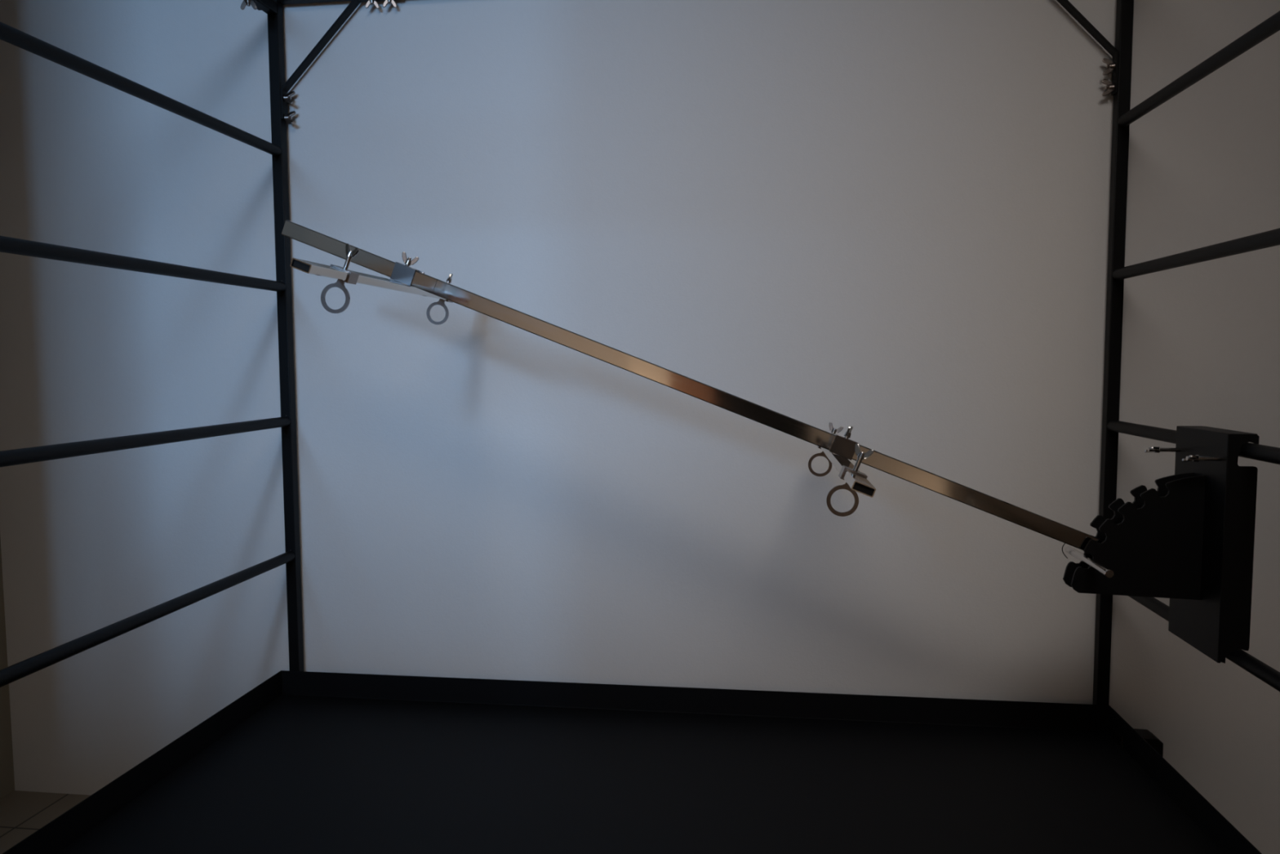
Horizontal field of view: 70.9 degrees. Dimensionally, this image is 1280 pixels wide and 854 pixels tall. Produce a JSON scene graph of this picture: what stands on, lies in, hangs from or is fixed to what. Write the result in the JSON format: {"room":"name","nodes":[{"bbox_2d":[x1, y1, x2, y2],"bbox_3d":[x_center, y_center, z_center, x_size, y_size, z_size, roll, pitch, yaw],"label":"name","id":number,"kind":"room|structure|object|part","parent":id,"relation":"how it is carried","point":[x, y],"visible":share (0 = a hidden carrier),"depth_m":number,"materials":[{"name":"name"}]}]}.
{"room":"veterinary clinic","nodes":[
{"label":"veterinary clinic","id":0,"kind":"room"},
{"bbox_2d":[0,537,14,798],"bbox_3d":[-1.591,-0.272,-0.243,0.486,2.508,4.360,0,4,7],"label":"wall","id":1,"kind":"structure","parent":0,"point":[6,766],"depth_m":1.99,"materials":[{"name":"beige paint"}]},
{"bbox_2d":[0,790,90,853],"bbox_3d":[0.375,1.040,-0.409,4.442,0.100,4.630,0,4,7],"label":"floor","id":2,"kind":"structure","parent":0,"point":[22,813],"depth_m":1.92,"materials":[{"name":"beige tile"}]},
{"bbox_2d":[0,0,1279,756],"bbox_3d":[-0.017,0.051,0.825,1.693,1.691,1.883,0,4,7],"label":"metal rack","id":3,"kind":"object","parent":2,"relation":"on","point":[1120,67],"depth_m":1.32,"materials":[{"name":"black metal"}]},
{"bbox_3d":[-0.844,-0.760,0.870,0.022,0.022,1.839,0,4,7],"label":"rail","id":4,"kind":"part","parent":3,"relation":"part of","materials":[{"name":"black metal"}]},
{"bbox_3d":[-0.724,-0.022,1.850,0.022,1.691,0.022,0,4,7],"label":"post","id":5,"kind":"part","parent":3,"relation":"part of","materials":[{"name":"black metal"}]},
{"bbox_3d":[0.067,-0.850,1.688,1.578,0.022,0.022,0,4,7],"label":"rail","id":6,"kind":"part","parent":3,"relation":"part of","materials":[{"name":"black metal"}]},
{"bbox_2d":[1,670,1262,853],"bbox_3d":[-0.053,0.607,0.875,1.638,0.053,1.828,0,4,7],"label":"metal tray","id":7,"kind":"object","parent":3,"relation":"on","point":[301,762],"visible":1,"depth_m":1.49,"materials":[{"name":"black metal"}]},
{"bbox_2d":[281,220,1103,550],"bbox_3d":[0.098,-0.051,1.343,1.322,0.538,0.620,0,4,7],"label":"bar","id":8,"kind":"object","parent":3,"relation":"attached to","point":[837,449],"visible":1,"depth_m":1.33,"materials":[{"name":"silver metal"}]},
{"bbox_2d":[1062,542,1113,577],"bbox_3d":[0.636,0.190,1.284,0.018,0.029,0.157,0,4,7],"label":"pin","id":9,"kind":"object","parent":3,"relation":"attached to","point":[1099,567],"visible":0.94,"depth_m":1.27,"materials":[{"name":"silver metal"}]},
{"bbox_3d":[0.864,-0.013,1.649,0.022,1.691,0.022,0,4,7],"label":"post","id":10,"kind":"part","parent":3,"relation":"part of","materials":[{"name":"black metal"}]},
{"bbox_3d":[0.705,0.152,1.299,0.173,0.175,0.004,0,4,7],"label":"toothed plate","id":11,"kind":"part","parent":3,"relation":"part of","materials":[{"name":"black metal"}]},
{"bbox_3d":[0.700,0.154,1.266,0.173,0.175,0.004,0,4,7],"label":"toothed plate","id":12,"kind":"part","parent":3,"relation":"part of","materials":[{"name":"black metal"}]},
{"bbox_3d":[0.721,0.158,1.281,0.210,0.310,0.147,0,4,7],"label":"toothed bracket","id":13,"kind":"part","parent":3,"relation":"part of","materials":[{"name":"black metal"}]},
{"bbox_3d":[0.789,0.158,1.273,0.004,0.310,0.147,0,4,7],"label":"plate","id":14,"kind":"part","parent":3,"relation":"part of","materials":[{"name":"black metal"}]},
{"bbox_2d":[0,0,1279,853],"bbox_3d":[0.653,-0.428,1.725,4.442,2.508,0.120,0,4,7],"label":"wall","id":15,"kind":"structure","parent":0,"point":[887,220],"depth_m":1.77,"materials":[{"name":"paint"}]}
]}

